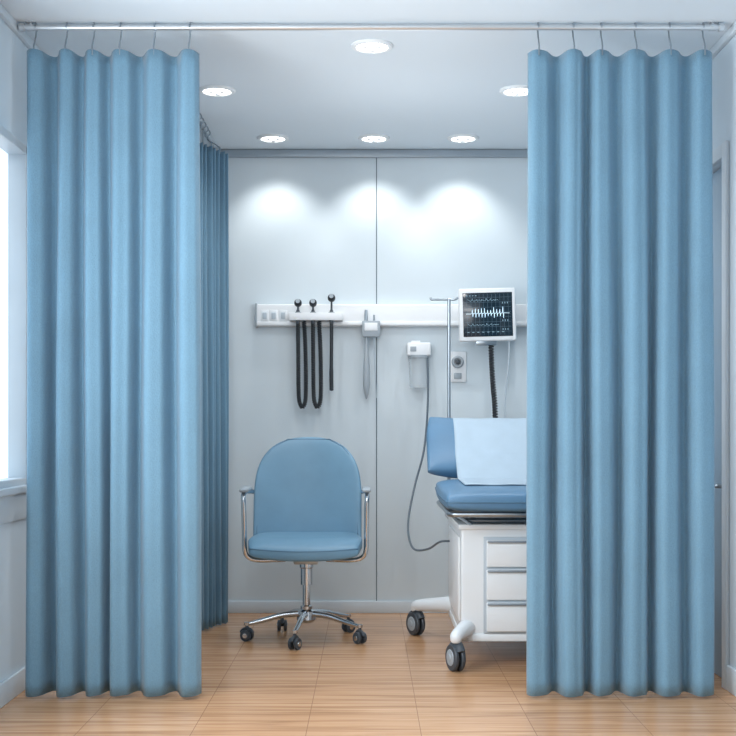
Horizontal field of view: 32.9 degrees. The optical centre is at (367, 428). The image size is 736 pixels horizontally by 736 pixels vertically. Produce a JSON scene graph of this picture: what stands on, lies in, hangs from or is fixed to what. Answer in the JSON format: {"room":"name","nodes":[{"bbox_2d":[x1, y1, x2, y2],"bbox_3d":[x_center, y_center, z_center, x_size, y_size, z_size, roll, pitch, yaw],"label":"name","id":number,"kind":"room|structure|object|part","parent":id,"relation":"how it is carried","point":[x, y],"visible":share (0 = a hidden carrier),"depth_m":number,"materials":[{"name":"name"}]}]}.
{"room":"hospital room","nodes":[
{"label":"hospital room","id":0,"kind":"room"},
{"bbox_2d":[0,17,27,682],"bbox_3d":[-1.430,-0.267,3.000,0.120,2.600,8.000,0,0,0],"label":"wall","id":1,"kind":"structure","parent":0,"point":[13,52],"depth_m":4.80,"materials":[{"name":"paint"}]},
{"bbox_2d":[0,666,24,707],"bbox_3d":[-1.363,0.989,2.993,0.014,0.088,7.986,0,0,0],"label":"baseboard","id":2,"kind":"structure","parent":1,"relation":"attached to","point":[13,685],"depth_m":4.75,"materials":[{"name":"plastic"}]},
{"bbox_2d":[0,125,26,523],"bbox_3d":[-1.403,-0.387,3.127,0.135,1.480,3.955,0,0,0],"label":"window","id":3,"kind":"structure","parent":1,"relation":"in","point":[13,153],"depth_m":4.95,"materials":[{"name":"glass"}]},
{"bbox_3d":[-1.435,-0.450,3.092,0.010,1.315,3.745,0,0,0],"label":"pane","id":4,"kind":"part","parent":3,"relation":"part of","materials":[{"name":"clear glass"}]},
{"bbox_3d":[-1.353,0.287,3.127,0.035,0.132,3.955,0,0,0],"label":"sill","id":5,"kind":"part","parent":3,"relation":"part of","materials":[{"name":"paint"}]},
{"bbox_2d":[0,3,40,49],"bbox_3d":[-1.360,-1.550,2.985,0.020,0.035,7.970,0,0,0],"label":"trim","id":6,"kind":"structure","parent":1,"relation":"attached to","point":[6,17],"depth_m":4.79,"materials":[{"name":"plastic"}]},
{"bbox_2d":[0,0,735,148],"bbox_3d":[0.030,-1.607,3.060,3.040,0.080,8.120,0,0,0],"label":"ceiling","id":7,"kind":"structure","parent":0,"point":[311,88],"depth_m":5.19,"materials":[{"name":"paint"}]},
{"bbox_2d":[200,116,220,151],"bbox_3d":[-0.840,-1.549,6.325,0.040,0.037,1.278,0,0,0],"label":"rail","id":8,"kind":"object","parent":7,"relation":"attached to","point":[210,138],"visible":0.2,"depth_m":6.52,"materials":[{"name":"silver metal"}]},
{"bbox_2d":[200,113,228,629],"bbox_3d":[-0.832,-0.272,6.371,0.129,2.587,0.479,0,0,16],"label":"privacy curtain","id":9,"kind":"object","parent":8,"relation":"hanging from","point":[214,188],"visible":0.61,"depth_m":6.45,"materials":[{"name":"blue fabric"}]},
{"bbox_2d":[200,85,235,96],"bbox_3d":[-0.698,-1.558,5.760,0.172,0.018,0.172,0,0,0],"label":"recessed light","id":10,"kind":"object","parent":7,"relation":"in","point":[209,90],"visible":1,"depth_m":5.74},
{"bbox_2d":[257,134,288,142],"bbox_3d":[-0.511,-1.558,6.700,0.172,0.018,0.172,0,0,0],"label":"recessed light","id":11,"kind":"object","parent":7,"relation":"in","point":[269,138],"visible":1,"depth_m":6.68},
{"bbox_2d":[18,21,724,31],"bbox_3d":[0.013,-1.549,4.800,2.721,0.037,0.040,0,0,0],"label":"rail","id":12,"kind":"object","parent":7,"relation":"attached to","point":[711,25],"visible":1,"depth_m":4.79,"materials":[{"name":"silver metal"}]},
{"bbox_2d":[25,22,201,696],"bbox_3d":[-0.977,-0.272,4.792,0.673,2.587,0.121,0,0,0],"label":"privacy curtain","id":13,"kind":"object","parent":12,"relation":"hanging from","point":[114,332],"visible":1,"depth_m":4.77,"materials":[{"name":"blue fabric"}]},
{"bbox_2d":[526,22,714,696],"bbox_3d":[0.972,-0.272,4.794,0.723,2.587,0.110,0,0,0],"label":"privacy curtain","id":14,"kind":"object","parent":12,"relation":"hanging from","point":[620,425],"visible":1,"depth_m":4.77,"materials":[{"name":"blue fabric"}]},
{"bbox_2d":[351,39,392,53],"bbox_3d":[0.016,-1.558,5.090,0.172,0.018,0.172,0,0,0],"label":"recessed light","id":15,"kind":"object","parent":7,"relation":"in","point":[368,46],"visible":1,"depth_m":5.07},
{"bbox_2d":[358,134,389,142],"bbox_3d":[0.032,-1.558,6.700,0.172,0.018,0.172,0,0,0],"label":"recessed light","id":16,"kind":"object","parent":7,"relation":"in","point":[369,138],"visible":1,"depth_m":6.68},
{"bbox_2d":[447,134,478,142],"bbox_3d":[0.511,-1.558,6.700,0.172,0.018,0.172,0,0,0],"label":"recessed light","id":17,"kind":"object","parent":7,"relation":"in","point":[457,138],"visible":1,"depth_m":6.68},
{"bbox_2d":[499,85,527,96],"bbox_3d":[0.693,-1.558,5.760,0.172,0.018,0.172,0,0,0],"label":"recessed light","id":18,"kind":"object","parent":7,"relation":"in","point":[513,90],"visible":0.85,"depth_m":5.74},
{"bbox_2d":[0,613,735,735],"bbox_3d":[0.030,1.073,3.060,3.040,0.080,8.120,0,0,0],"label":"floor","id":19,"kind":"structure","parent":0,"point":[397,682],"depth_m":4.72,"materials":[{"name":"brown wood"}]},
{"bbox_2d":[239,437,370,649],"bbox_3d":[-0.306,0.537,6.112,0.642,0.992,0.635,0,0,0],"label":"office chair","id":20,"kind":"object","parent":19,"relation":"on","point":[307,491],"visible":1,"depth_m":6.24,"materials":[{"name":"blue plastic"}]},
{"bbox_2d":[240,626,253,633],"bbox_3d":[-0.590,0.979,6.069,0.077,0.048,0.020,0,0,24],"label":"hood","id":21,"kind":"object","parent":20,"relation":"attached to","point":[245,630],"depth_m":6.06,"materials":[{"name":"grey plastic"}]},
{"bbox_3d":[-0.506,0.473,6.144,0.213,0.349,0.334,0,0,0],"label":"armrest","id":22,"kind":"part","parent":20,"relation":"part of","materials":[{"name":"silver metal"}]},
{"bbox_3d":[-0.467,0.923,6.092,0.277,0.070,0.033,0,0,-9],"label":"leg","id":23,"kind":"part","parent":20,"relation":"part of","materials":[{"name":"silver metal"}]},
{"bbox_2d":[290,634,298,643],"bbox_3d":[-0.343,0.979,5.831,0.019,0.048,0.077,0,0,30],"label":"hood","id":24,"kind":"object","parent":20,"relation":"attached to","point":[294,639],"depth_m":5.81,"materials":[{"name":"grey plastic"}]},
{"bbox_3d":[-0.324,0.923,5.954,0.033,0.070,0.277,0,0,7],"label":"leg","id":25,"kind":"part","parent":20,"relation":"part of","materials":[{"name":"silver metal"}]},
{"bbox_3d":[-0.302,0.568,6.090,0.549,0.110,0.510,0,0,0],"label":"seat","id":26,"kind":"part","parent":20,"relation":"part of","materials":[{"name":"blue leather"}]},
{"bbox_3d":[-0.302,0.311,6.294,0.540,0.539,0.214,0,0,0],"label":"backrest","id":27,"kind":"part","parent":20,"relation":"part of","materials":[{"name":"blue plastic"}]},
{"bbox_3d":[-0.184,0.923,6.239,0.034,0.071,0.277,0,0,45],"label":"leg","id":28,"kind":"part","parent":20,"relation":"part of","materials":[{"name":"silver metal"}]},
{"bbox_3d":[-0.151,0.923,6.048,0.277,0.070,0.034,0,0,25],"label":"leg","id":29,"kind":"part","parent":20,"relation":"part of","materials":[{"name":"silver metal"}]},
{"bbox_3d":[-0.098,0.473,6.144,0.213,0.349,0.334,0,0,0],"label":"armrest","id":30,"kind":"part","parent":20,"relation":"part of","materials":[{"name":"silver metal"}]},
{"bbox_2d":[355,628,364,636],"bbox_3d":[-0.040,0.979,5.992,0.020,0.048,0.078,0,0,-33],"label":"hood","id":31,"kind":"object","parent":20,"relation":"attached to","point":[358,633],"depth_m":5.97,"materials":[{"name":"grey plastic"}]},
{"bbox_2d":[406,297,525,670],"bbox_3d":[0.679,0.175,5.847,0.968,1.716,1.275,0,0,0],"label":"bed","id":32,"kind":"object","parent":19,"relation":"on","point":[484,508],"visible":0.54,"depth_m":5.38,"materials":[{"name":"white plastic"}]},
{"bbox_3d":[0.321,0.866,6.173,0.272,0.099,0.084,0,0,34],"label":"outrigger leg","id":33,"kind":"part","parent":32,"relation":"part of","materials":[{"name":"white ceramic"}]},
{"bbox_3d":[0.690,0.095,6.204,0.800,0.311,0.307,0,0,0],"label":"bed backrest","id":34,"kind":"part","parent":32,"relation":"part of","materials":[{"name":"blue leather"}]},
{"bbox_3d":[0.401,0.658,5.810,0.008,0.370,0.680,0,0,0],"label":"panel","id":35,"kind":"part","parent":32,"relation":"part of","materials":[{"name":"white plastic"}]},
{"bbox_3d":[0.397,0.864,5.359,0.083,0.095,0.165,0,0,35],"label":"outrigger leg","id":36,"kind":"part","parent":32,"relation":"part of","materials":[{"name":"white metal"}]},
{"bbox_3d":[0.690,0.298,5.680,0.736,0.114,0.940,0,0,0],"label":"mattress","id":37,"kind":"part","parent":32,"relation":"part of","materials":[{"name":"blue leather"}]},
{"bbox_3d":[0.690,0.384,5.683,0.712,0.069,0.888,0,0,0],"label":"bed frame","id":38,"kind":"part","parent":32,"relation":"part of","materials":[{"name":"metal"}]},
{"bbox_3d":[0.730,0.810,5.371,0.439,0.125,0.022,0,0,0],"label":"drawer","id":39,"kind":"part","parent":32,"relation":"part of","materials":[{"name":"white plastic"}]},
{"bbox_3d":[0.730,0.671,5.371,0.439,0.131,0.022,0,0,0],"label":"drawer","id":40,"kind":"part","parent":32,"relation":"part of","materials":[{"name":"white plastic"}]},
{"bbox_3d":[0.730,0.537,5.371,0.439,0.116,0.022,0,0,0],"label":"drawer","id":41,"kind":"part","parent":32,"relation":"part of","materials":[{"name":"white plastic"}]},
{"bbox_3d":[0.730,0.755,5.356,0.433,0.010,0.012,0,0,0],"label":"drawer handle","id":42,"kind":"part","parent":32,"relation":"part of","materials":[{"name":"silver metal"}]},
{"bbox_3d":[0.730,0.613,5.356,0.433,0.010,0.012,0,0,0],"label":"drawer handle","id":43,"kind":"part","parent":32,"relation":"part of","materials":[{"name":"silver metal"}]},
{"bbox_3d":[0.730,0.485,5.356,0.433,0.010,0.012,0,0,0],"label":"drawer handle","id":44,"kind":"part","parent":32,"relation":"part of","materials":[{"name":"silver metal"}]},
{"bbox_2d":[228,158,527,600],"bbox_3d":[0.030,-0.267,7.060,3.040,2.600,0.120,0,0,0],"label":"wall","id":45,"kind":"structure","parent":0,"point":[353,230],"depth_m":7.00,"materials":[{"name":"paint"}]},
{"bbox_2d":[228,601,447,612],"bbox_3d":[0.030,0.999,6.993,2.800,0.068,0.014,0,0,0],"label":"baseboard","id":46,"kind":"structure","parent":45,"relation":"attached to","point":[233,606],"depth_m":6.99,"materials":[{"name":"plastic"}]},
{"bbox_2d":[220,149,527,157],"bbox_3d":[0.030,-1.544,6.985,2.800,0.043,0.030,0,0,0],"label":"trim","id":47,"kind":"structure","parent":45,"relation":"attached to","point":[232,153],"depth_m":6.97,"materials":[{"name":"grey metal"}]},
{"bbox_2d":[255,303,526,327],"bbox_3d":[0.310,-0.635,6.968,1.880,0.135,0.064,0,0,0],"label":"wall rail","id":48,"kind":"object","parent":45,"relation":"attached to","point":[266,315],"visible":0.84,"depth_m":6.94,"materials":[{"name":"white plastic"}]},
{"bbox_2d":[261,310,267,321],"bbox_3d":[-0.576,-0.631,6.944,0.042,0.064,0.007,0,0,0],"label":"switch","id":49,"kind":"object","parent":48,"relation":"attached to","point":[264,313],"depth_m":6.94,"materials":[{"name":"white plastic"}]},
{"bbox_2d":[270,310,276,321],"bbox_3d":[-0.525,-0.631,6.944,0.042,0.064,0.007,0,0,0],"label":"switch","id":50,"kind":"object","parent":48,"relation":"attached to","point":[273,313],"depth_m":6.94,"materials":[{"name":"white plastic"}]},
{"bbox_2d":[279,310,286,321],"bbox_3d":[-0.472,-0.631,6.944,0.042,0.064,0.007,0,0,0],"label":"switch","id":51,"kind":"object","parent":48,"relation":"attached to","point":[282,313],"depth_m":6.94,"materials":[{"name":"white plastic"}]},
{"bbox_2d":[289,312,342,320],"bbox_3d":[-0.288,-0.624,6.910,0.299,0.046,0.069,0,0,0],"label":"holder","id":52,"kind":"object","parent":48,"relation":"attached to","point":[295,316],"visible":1,"depth_m":6.88,"materials":[{"name":"white plastic"}]},
{"bbox_2d":[294,299,307,408],"bbox_3d":[-0.369,-0.416,6.890,0.077,0.607,0.058,0,0,0],"label":"otoscope","id":53,"kind":"object","parent":52,"relation":"hanging from","point":[297,302],"visible":1,"depth_m":6.89,"materials":[{"name":"grey plastic"}]},
{"bbox_3d":[-0.366,-0.356,6.899,0.069,0.489,0.040,0,0,0],"label":"coiled cord","id":54,"kind":"part","parent":53,"relation":"part of","materials":[{"name":"black rubber"}]},
{"bbox_2d":[309,299,322,408],"bbox_3d":[-0.286,-0.416,6.890,0.077,0.607,0.058,0,0,0],"label":"otoscope","id":55,"kind":"object","parent":52,"relation":"hanging from","point":[312,302],"visible":1,"depth_m":6.89,"materials":[{"name":"grey plastic"}]},
{"bbox_3d":[-0.283,-0.356,6.899,0.069,0.489,0.040,0,0,0],"label":"coiled cord","id":56,"kind":"part","parent":55,"relation":"part of","materials":[{"name":"black rubber"}]},
{"bbox_2d":[328,294,334,390],"bbox_3d":[-0.202,-0.479,6.889,0.042,0.537,0.056,0,0,0],"label":"ophthalmoscope","id":57,"kind":"object","parent":52,"relation":"in","point":[331,297],"visible":1,"depth_m":6.88,"materials":[{"name":"grey plastic"}]},
{"bbox_3d":[-0.202,-0.648,6.895,0.024,0.133,0.024,0,0,0],"label":"handle","id":58,"kind":"part","parent":57,"relation":"part of","materials":[{"name":"grey plastic"}]},
{"bbox_2d":[362,310,379,398],"bbox_3d":[0.017,-0.414,6.921,0.100,0.494,0.049,0,0,0],"label":"holder","id":59,"kind":"object","parent":48,"relation":"attached to","point":[369,328],"visible":1,"depth_m":6.90,"materials":[{"name":"grey plastic"}]},
{"bbox_2d":[458,288,515,417],"bbox_3d":[0.648,-0.374,6.830,0.316,0.790,0.232,0,0,0],"label":"patient monitor","id":60,"kind":"object","parent":48,"relation":"attached to","point":[487,316],"visible":0.88,"depth_m":6.76,"materials":[{"name":"white plastic"}]},
{"bbox_3d":[0.683,-0.222,6.762,0.039,0.486,0.095,0,0,-17],"label":"coiled cord","id":61,"kind":"part","parent":60,"relation":"part of","materials":[{"name":"black rubber"}]},
{"bbox_2d":[407,341,449,550],"bbox_3d":[0.293,0.069,6.515,0.160,1.119,0.976,0,0,-3],"label":"wall device with cord","id":62,"kind":"object","parent":45,"relation":"attached to","point":[415,349],"visible":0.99,"depth_m":6.89,"materials":[{"name":"white plastic"}]},
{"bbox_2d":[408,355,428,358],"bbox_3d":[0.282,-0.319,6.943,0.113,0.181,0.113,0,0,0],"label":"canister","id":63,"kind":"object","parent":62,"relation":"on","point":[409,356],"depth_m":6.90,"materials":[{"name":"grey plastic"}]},
{"bbox_2d":[451,352,465,381],"bbox_3d":[0.506,-0.349,6.983,0.092,0.171,0.034,0,0,0],"label":"wall outlet","id":64,"kind":"object","parent":45,"relation":"attached to","point":[458,359],"visible":0.93,"depth_m":6.99,"materials":[{"name":"white plastic"}]},
{"bbox_2d":[712,35,735,668],"bbox_3d":[1.490,-0.267,3.000,0.120,2.600,8.000,0,0,0],"label":"wall","id":65,"kind":"structure","parent":0,"point":[724,62],"depth_m":4.92,"materials":[{"name":"paint"}]},
{"bbox_2d":[712,141,728,689],"bbox_3d":[1.456,-0.054,5.423,0.099,2.175,0.985,0,0,0],"label":"door","id":66,"kind":"structure","parent":65,"relation":"in","point":[720,177],"depth_m":4.97,"materials":[{"name":"laminate"}]},
{"bbox_3d":[1.482,-0.026,5.423,0.045,2.110,0.863,0,0,0],"label":"panel","id":67,"kind":"part","parent":66,"relation":"part of","materials":[{"name":"laminate"}]},
{"bbox_2d":[709,21,735,58],"bbox_3d":[1.420,-1.550,2.985,0.020,0.035,7.970,0,0,0],"label":"trim","id":68,"kind":"structure","parent":65,"relation":"attached to","point":[730,33],"depth_m":4.94,"materials":[{"name":"plastic"}]},
{"bbox_2d":[726,665,735,696],"bbox_3d":[1.423,0.983,1.964,0.014,0.100,5.929,0,0,0],"label":"baseboard","id":69,"kind":"structure","parent":65,"relation":"attached to","point":[730,671],"depth_m":4.86,"materials":[{"name":"plastic"}]}
]}

